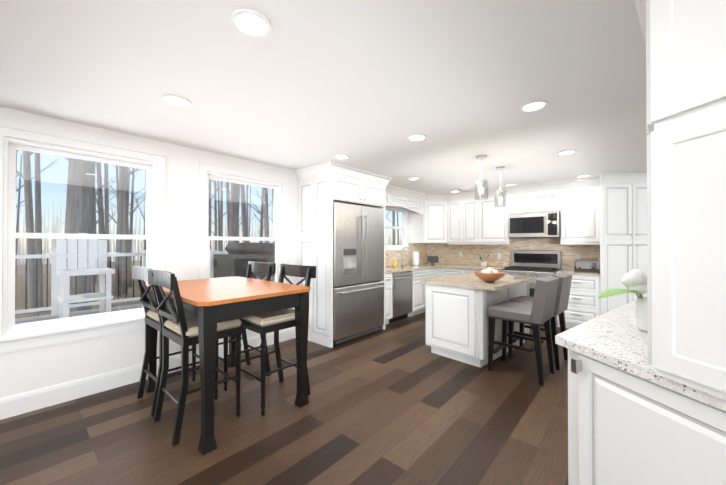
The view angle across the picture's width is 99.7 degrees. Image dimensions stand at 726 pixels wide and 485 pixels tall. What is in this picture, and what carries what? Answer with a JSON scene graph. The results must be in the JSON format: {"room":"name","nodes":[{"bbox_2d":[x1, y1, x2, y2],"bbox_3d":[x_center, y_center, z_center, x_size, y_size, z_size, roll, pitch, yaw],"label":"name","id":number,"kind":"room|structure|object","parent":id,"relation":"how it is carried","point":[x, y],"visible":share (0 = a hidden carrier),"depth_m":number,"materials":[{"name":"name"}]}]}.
{"room":"kitchen","nodes":[
{"label":"kitchen","id":0,"kind":"room"},
{"bbox_2d":[0,106,410,397],"bbox_3d":[-1.548,0.167,4.001,0.150,2.460,9.450,0,0,41],"label":"wall","id":1,"kind":"structure","parent":0,"point":[27,370],"depth_m":3.08,"materials":[{"name":"paint"}]},
{"bbox_2d":[0,124,165,352],"bbox_3d":[-2.535,-0.025,2.839,0.190,1.792,1.220,0,0,41],"label":"window","id":2,"kind":"structure","parent":1,"relation":"in","point":[18,336],"depth_m":2.72,"materials":[{"name":"white wood"}]},
{"bbox_2d":[100,346,110,360],"bbox_3d":[-2.424,1.041,2.882,0.008,0.120,0.080,0,0,41],"label":"electrical outlet","id":3,"kind":"object","parent":1,"relation":"attached to","point":[105,353],"depth_m":2.88,"materials":[{"name":"white plastic"}]},
{"bbox_2d":[0,327,295,419],"bbox_3d":[-2.735,1.306,2.524,0.016,0.165,5.375,0,0,41],"label":"baseboard","id":4,"kind":"structure","parent":1,"relation":"attached to","point":[25,402],"depth_m":2.77,"materials":[{"name":"white wood"}]},
{"bbox_2d":[199,162,287,282],"bbox_3d":[-1.522,-0.019,3.986,0.190,1.792,1.220,0,0,41],"label":"window","id":5,"kind":"structure","parent":1,"relation":"in","point":[250,179],"depth_m":3.94,"materials":[{"name":"white wood"}]},
{"bbox_2d":[385,185,388,205],"bbox_3d":[0.196,-0.508,5.618,0.327,1.088,0.550,0,0,41],"label":"upper cabinet","id":6,"kind":"object","parent":1,"relation":"attached to","point":[387,187],"depth_m":5.64,"materials":[{"name":"white wood"}]},
{"bbox_2d":[385,206,408,249],"bbox_3d":[0.657,-0.288,6.479,0.160,0.899,0.900,0,0,41],"label":"sink window","id":7,"kind":"structure","parent":1,"relation":"in","point":[404,227],"depth_m":6.66,"materials":[{"name":"white wood"}]},
{"bbox_2d":[389,185,408,208],"bbox_3d":[0.569,-0.506,6.042,0.327,1.088,0.580,0,0,41],"label":"upper cabinet","id":8,"kind":"object","parent":1,"relation":"attached to","point":[398,197],"depth_m":5.92,"materials":[{"name":"white wood"}]},
{"bbox_2d":[409,192,420,242],"bbox_3d":[0.943,-0.503,6.466,0.327,1.088,0.550,0,0,41],"label":"upper cabinet","id":9,"kind":"object","parent":1,"relation":"attached to","point":[414,197],"depth_m":6.71,"materials":[{"name":"white wood"}]},
{"bbox_2d":[421,193,424,215],"bbox_3d":[0.978,-0.828,6.507,0.327,0.439,0.655,0,0,41],"label":"upper cabinet","id":10,"kind":"object","parent":1,"relation":"attached to","point":[422,194],"depth_m":6.62,"materials":[{"name":"white wood"}]},
{"bbox_2d":[575,254,579,260],"bbox_3d":[3.773,0.265,5.384,0.072,0.116,0.006,0,0,41],"label":"electrical outlet","id":11,"kind":"object","parent":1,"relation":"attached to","point":[577,256],"depth_m":5.38,"materials":[{"name":"white plastic"}]},
{"bbox_2d":[0,312,568,484],"bbox_3d":[0.527,1.441,2.929,4.670,0.100,10.600,0,0,41],"label":"floor","id":12,"kind":"structure","parent":0,"point":[398,402],"depth_m":2.30,"materials":[{"name":"brown wood"}]},
{"bbox_2d":[132,266,199,415],"bbox_3d":[-1.701,0.803,2.773,0.530,1.175,0.528,0,0,41],"label":"chair","id":13,"kind":"object","parent":12,"relation":"on","point":[152,315],"visible":0.33,"depth_m":2.70,"materials":[{"name":"black paint"}]},
{"bbox_2d":[148,270,243,445],"bbox_3d":[-1.307,0.801,2.412,0.530,1.175,0.528,0,0,41],"label":"chair","id":14,"kind":"object","parent":12,"relation":"on","point":[180,329],"visible":0.83,"depth_m":2.32,"materials":[{"name":"black paint"}]},
{"bbox_2d":[145,276,310,454],"bbox_3d":[-1.262,0.890,2.771,1.420,1.000,0.930,0,0,41],"label":"dining table","id":15,"kind":"object","parent":12,"relation":"on","point":[208,304],"visible":0.81,"depth_m":2.37,"materials":[{"name":"brown wood"}]},
{"bbox_2d":[218,261,275,390],"bbox_3d":[-1.290,0.805,3.194,0.530,1.175,0.528,0,0,41],"label":"chair","id":16,"kind":"object","parent":12,"relation":"on","point":[269,269],"visible":0.29,"depth_m":3.22,"materials":[{"name":"black paint"}]},
{"bbox_2d":[237,264,315,415],"bbox_3d":[-0.803,0.803,2.778,0.530,1.175,0.528,0,0,41],"label":"chair","id":17,"kind":"object","parent":12,"relation":"on","point":[263,324],"visible":0.48,"depth_m":2.62,"materials":[{"name":"black paint"}]},
{"bbox_2d":[294,161,391,347],"bbox_3d":[-0.270,0.172,4.733,0.798,2.459,1.336,0,0,41],"label":"surround","id":18,"kind":"object","parent":12,"relation":"on","point":[324,186],"visible":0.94,"depth_m":4.26,"materials":[{"name":"white wood"}]},
{"bbox_2d":[333,202,383,344],"bbox_3d":[-0.255,0.426,4.718,0.758,1.950,1.090,0,0,41],"label":"refrigerator","id":19,"kind":"object","parent":12,"relation":"on","point":[358,270],"visible":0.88,"depth_m":4.43,"materials":[{"name":"grey metal"}]},
{"bbox_2d":[385,273,392,324],"bbox_3d":[0.171,0.963,5.345,0.638,0.884,0.320,0,0,41],"label":"base cabinet","id":20,"kind":"object","parent":12,"relation":"on","point":[388,277],"depth_m":5.17,"materials":[{"name":"white wood"}]},
{"bbox_2d":[389,271,413,322],"bbox_3d":[0.507,0.967,5.670,0.676,0.880,0.610,0,0,41],"label":"dishwasher","id":21,"kind":"object","parent":12,"relation":"on","point":[402,294],"visible":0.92,"depth_m":5.46,"materials":[{"name":"grey metal"}]},
{"bbox_2d":[408,268,436,316],"bbox_3d":[1.014,0.968,6.300,0.638,0.884,0.990,0,0,41],"label":"base cabinet","id":22,"kind":"object","parent":12,"relation":"on","point":[418,297],"depth_m":5.93,"materials":[{"name":"white wood"}]},
{"bbox_2d":[437,268,466,276],"bbox_3d":[1.996,0.970,6.523,0.580,0.883,0.667,0,0,41],"label":"base cabinet","id":23,"kind":"object","parent":12,"relation":"on","point":[441,272],"depth_m":6.30,"materials":[{"name":"white wood"}]},
{"bbox_2d":[385,263,446,273],"bbox_3d":[0.927,0.507,6.190,0.660,0.035,2.587,0,0,41],"label":"countertop","id":24,"kind":"structure","parent":23,"relation":"on","point":[396,269],"depth_m":5.99,"materials":[{"name":"beige stone"}]},
{"bbox_2d":[401,247,410,265],"bbox_3d":[0.904,0.289,6.303,0.229,0.401,0.119,0,0,41],"label":"faucet","id":25,"kind":"object","parent":24,"relation":"on","point":[402,264],"visible":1,"depth_m":6.32,"materials":[{"name":"silver metal"}]},
{"bbox_2d":[413,250,418,265],"bbox_3d":[1.138,0.331,6.598,0.170,0.320,0.170,0,0,41],"label":"paper towel","id":26,"kind":"object","parent":24,"relation":"on","point":[415,258],"visible":1,"depth_m":6.54,"materials":[{"name":"white paper"}]},
{"bbox_2d":[428,256,437,264],"bbox_3d":[1.554,0.397,6.810,0.224,0.190,0.168,0,0,41],"label":"smart display","id":27,"kind":"object","parent":24,"relation":"on","point":[432,260],"visible":1,"depth_m":6.80,"materials":[{"name":"grey plastic"}]},
{"bbox_2d":[438,264,504,270],"bbox_3d":[2.276,0.508,6.269,1.259,0.035,0.684,0,0,41],"label":"countertop","id":28,"kind":"structure","parent":23,"relation":"on","point":[475,267],"depth_m":6.24,"materials":[{"name":"beige stone"}]},
{"bbox_2d":[478,255,488,266],"bbox_3d":[2.489,0.367,6.267,0.222,0.244,0.166,0,0,41],"label":"plant pot","id":29,"kind":"object","parent":28,"relation":"on","point":[483,263],"visible":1,"depth_m":6.24,"materials":[{"name":"white ceramic"}]},
{"bbox_2d":[425,285,529,367],"bbox_3d":[1.556,0.955,4.097,0.908,0.884,1.480,0,0,41],"label":"kitchen island","id":30,"kind":"object","parent":12,"relation":"on","point":[456,311],"depth_m":3.59,"materials":[{"name":"white wood"}]},
{"bbox_2d":[421,273,542,292],"bbox_3d":[1.607,0.493,4.052,1.100,0.039,1.582,0,0,41],"label":"island countertop","id":31,"kind":"structure","parent":30,"relation":"on","point":[508,283],"depth_m":3.75,"materials":[{"name":"beige stone"}]},
{"bbox_2d":[474,271,504,281],"bbox_3d":[1.506,0.412,3.645,0.350,0.115,0.350,0,0,41],"label":"bowl","id":32,"kind":"object","parent":31,"relation":"on","point":[486,277],"visible":0.9,"depth_m":3.54,"materials":[{"name":"brown wood"}]},
{"bbox_2d":[481,268,497,273],"bbox_3d":[1.503,0.354,3.648,0.194,0.114,0.200,0,0,41],"label":"food","id":33,"kind":"object","parent":32,"relation":"in","point":[490,270],"visible":0.5,"depth_m":3.61,"materials":[{"name":"beige food"}]},
{"bbox_2d":[463,266,507,273],"bbox_3d":[2.483,0.967,6.093,0.720,0.883,0.667,0,0,41],"label":"base cabinet","id":34,"kind":"object","parent":12,"relation":"on","point":[467,271],"depth_m":6.01,"materials":[{"name":"white wood"}]},
{"bbox_2d":[488,276,558,385],"bbox_3d":[1.716,0.878,3.294,0.585,1.030,0.470,0,0,44],"label":"stool","id":35,"kind":"object","parent":12,"relation":"on","point":[540,309],"visible":1,"depth_m":3.17,"materials":[{"name":"grey fabric"}]},
{"bbox_2d":[502,250,561,325],"bbox_3d":[3.040,0.776,5.531,0.830,1.260,0.738,0,0,41],"label":"range","id":36,"kind":"object","parent":12,"relation":"on","point":[542,263],"visible":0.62,"depth_m":5.56,"materials":[{"name":"grey metal"}]},
{"bbox_2d":[508,273,571,369],"bbox_3d":[2.111,0.880,3.666,0.585,1.030,0.470,0,0,44],"label":"stool","id":37,"kind":"object","parent":12,"relation":"on","point":[563,292],"visible":0.44,"depth_m":3.56,"materials":[{"name":"grey fabric"}]},
{"bbox_2d":[556,274,599,328],"bbox_3d":[3.609,0.962,5.099,0.565,0.883,0.667,0,0,41],"label":"base cabinet","id":38,"kind":"object","parent":12,"relation":"on","point":[583,303],"depth_m":4.80,"materials":[{"name":"white wood"}]},
{"bbox_2d":[556,269,599,275],"bbox_3d":[3.605,0.501,5.097,0.565,0.035,0.684,0,0,41],"label":"countertop","id":39,"kind":"structure","parent":38,"relation":"on","point":[572,272],"depth_m":4.93,"materials":[{"name":"beige stone"}]},
{"bbox_2d":[574,260,599,271],"bbox_3d":[3.739,0.387,5.116,0.350,0.192,0.230,0,0,41],"label":"toaster","id":40,"kind":"object","parent":39,"relation":"on","point":[587,265],"visible":0.98,"depth_m":5.05,"materials":[{"name":"silver metal"}]},
{"bbox_2d":[600,172,646,314],"bbox_3d":[4.431,0.173,4.820,1.029,2.458,1.409,0,0,41],"label":"pantry","id":41,"kind":"object","parent":12,"relation":"on","point":[623,223],"visible":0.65,"depth_m":4.66,"materials":[{"name":"white wood"}]},
{"bbox_2d":[555,0,725,484],"bbox_3d":[1.553,0.154,1.501,0.928,2.458,2.198,0,0,41],"label":"hutch","id":42,"kind":"object","parent":12,"relation":"on","point":[647,408],"visible":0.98,"depth_m":1.02,"materials":[{"name":"white painted wood"}]},
{"bbox_2d":[598,269,647,331],"bbox_3d":[1.414,0.303,1.628,0.250,0.320,0.201,0,0,41],"label":"vase","id":43,"kind":"object","parent":42,"relation":"on","point":[634,281],"visible":0.81,"depth_m":1.61,"materials":[{"name":"white ceramic"}]},
{"bbox_2d":[0,0,647,193],"bbox_3d":[0.527,-1.119,2.944,4.670,0.100,10.600,0,0,41],"label":"ceiling","id":44,"kind":"structure","parent":0,"point":[370,85],"depth_m":2.03,"materials":[{"name":"white paint"}]},
{"bbox_2d":[161,95,191,107],"bbox_3d":[-1.407,-1.066,2.316,0.196,0.012,0.196,0,0,41],"label":"recessed light","id":45,"kind":"object","parent":44,"relation":"in","point":[177,101],"visible":1,"depth_m":2.32,"materials":[{"name":"white plastic"}]},
{"bbox_2d":[230,8,271,38],"bbox_3d":[-0.549,-1.071,1.506,0.196,0.012,0.196,0,0,41],"label":"recessed light","id":46,"kind":"object","parent":44,"relation":"in","point":[251,23],"visible":0.98,"depth_m":1.50,"materials":[{"name":"white plastic"}]},
{"bbox_2d":[334,154,348,159],"bbox_3d":[-0.266,-1.058,3.790,0.196,0.012,0.196,0,0,41],"label":"recessed light","id":47,"kind":"object","parent":44,"relation":"in","point":[341,156],"visible":0.98,"depth_m":3.79,"materials":[{"name":"white plastic"}]},
{"bbox_2d":[408,177,419,179],"bbox_3d":[0.838,-1.050,5.056,0.196,0.012,0.196,0,0,41],"label":"recessed light","id":48,"kind":"object","parent":44,"relation":"in","point":[414,178],"visible":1,"depth_m":5.04,"materials":[{"name":"white plastic"}]},
{"bbox_2d":[407,134,426,141],"bbox_3d":[0.548,-1.062,3.111,0.196,0.012,0.196,0,0,41],"label":"recessed light","id":49,"kind":"object","parent":44,"relation":"in","point":[417,137],"visible":1,"depth_m":3.10,"materials":[{"name":"white"}]},
{"bbox_2d":[474,155,488,199],"bbox_3d":[1.463,-0.799,3.783,0.164,0.530,0.164,0,0,41],"label":"pendant light","id":50,"kind":"object","parent":44,"relation":"hanging from","point":[481,181],"visible":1,"depth_m":3.77,"materials":[{"name":"clear glass"}]},
{"bbox_2d":[494,166,506,207],"bbox_3d":[1.939,-0.781,4.323,0.164,0.560,0.164,0,0,41],"label":"pendant light","id":51,"kind":"object","parent":44,"relation":"hanging from","point":[500,191],"visible":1,"depth_m":4.30,"materials":[{"name":"clear glass"}]},
{"bbox_2d":[519,100,547,112],"bbox_3d":[1.337,-1.065,2.402,0.196,0.012,0.196,0,0,41],"label":"recessed light","id":52,"kind":"object","parent":44,"relation":"in","point":[533,106],"visible":1,"depth_m":2.40,"materials":[{"name":"white plastic"}]},
{"bbox_2d":[557,150,576,155],"bbox_3d":[2.402,-1.059,3.610,0.196,0.012,0.196,0,0,41],"label":"recessed light","id":53,"kind":"object","parent":44,"relation":"in","point":[565,152],"visible":1,"depth_m":3.61,"materials":[{"name":"white plastic"}]},
{"bbox_2d":[576,175,590,177],"bbox_3d":[3.506,-1.052,4.876,0.196,0.012,0.196,0,0,41],"label":"recessed light","id":54,"kind":"object","parent":44,"relation":"in","point":[582,176],"visible":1,"depth_m":4.89,"materials":[{"name":"white"}]},
{"label":"outside","id":55,"kind":"structure","parent":0,"visible":0},
{"bbox_2d":[15,248,271,323],"bbox_3d":[-2.282,0.688,5.879,3.420,1.180,14.000,0,0,41],"label":"deck","id":56,"kind":"object","parent":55,"point":[56,303],"depth_m":5.03,"materials":[{"name":"white wood"}]},
{"bbox_2d":[46,233,274,317],"bbox_3d":[-3.057,0.527,5.130,1.750,1.347,3.050,0,0,41],"label":"furniture","id":57,"kind":"object","parent":56,"relation":"on","point":[253,253],"depth_m":4.90,"materials":[{"name":"white"}]},
{"bbox_2d":[15,261,274,317],"bbox_3d":[-33.447,5.742,56.030,115.880,0.100,200.000,0,0,41],"label":"ground","id":58,"kind":"structure","parent":55,"point":[20,300],"depth_m":34.12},
{"bbox_2d":[15,150,398,316],"bbox_3d":[-20.714,-7.256,29.008,55.557,25.622,79.071,0,0,41],"label":"trees","id":59,"kind":"object","parent":58,"relation":"on","point":[90,185],"depth_m":24.22,"materials":[{"name":"brown plant"}]},
{"bbox_2d":[16,230,401,275],"bbox_3d":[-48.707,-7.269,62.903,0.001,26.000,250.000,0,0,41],"label":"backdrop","id":60,"kind":"structure","parent":55,"point":[20,271],"depth_m":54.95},
{"bbox_3d":[2.736,0.181,6.422,3.070,2.460,0.150,0,0,41],"label":"wall","id":61,"kind":"structure","parent":0,"visible":0},
{"bbox_2d":[425,200,448,243],"bbox_3d":[1.581,-0.437,6.657,0.356,0.876,0.357,0,0,41],"label":"upper cabinet","id":62,"kind":"object","parent":61,"relation":"attached to","point":[436,211],"depth_m":6.65,"materials":[{"name":"white wood"}]},
{"bbox_2d":[445,192,476,243],"bbox_3d":[2.203,-0.503,6.561,0.668,1.088,0.349,0,0,41],"label":"upper cabinet","id":63,"kind":"object","parent":61,"relation":"attached to","point":[468,217],"depth_m":6.42,"materials":[{"name":"white wood"}]},
{"bbox_2d":[477,188,508,243],"bbox_3d":[2.671,-0.505,6.148,0.580,1.088,0.349,0,0,41],"label":"upper cabinet","id":64,"kind":"object","parent":61,"relation":"attached to","point":[492,222],"depth_m":6.03,"materials":[{"name":"white wood"}]},
{"bbox_2d":[509,181,560,243],"bbox_3d":[3.200,-0.508,5.682,0.830,1.088,0.349,0,0,41],"label":"upper cabinet","id":65,"kind":"object","parent":61,"relation":"attached to","point":[530,198],"depth_m":5.52,"materials":[{"name":"white wood"}]},
{"bbox_2d":[508,211,559,237],"bbox_3d":[3.159,-0.307,5.634,0.820,0.452,0.448,0,0,41],"label":"microwave","id":66,"kind":"object","parent":65,"relation":"attached to","point":[536,225],"visible":0.98,"depth_m":5.48,"materials":[{"name":"grey metal"}]},
{"bbox_2d":[561,176,599,243],"bbox_3d":[3.715,-0.510,5.228,0.543,1.088,0.349,0,0,41],"label":"upper cabinet","id":67,"kind":"object","parent":61,"relation":"attached to","point":[580,199],"depth_m":5.08,"materials":[{"name":"white wood"}]}
]}

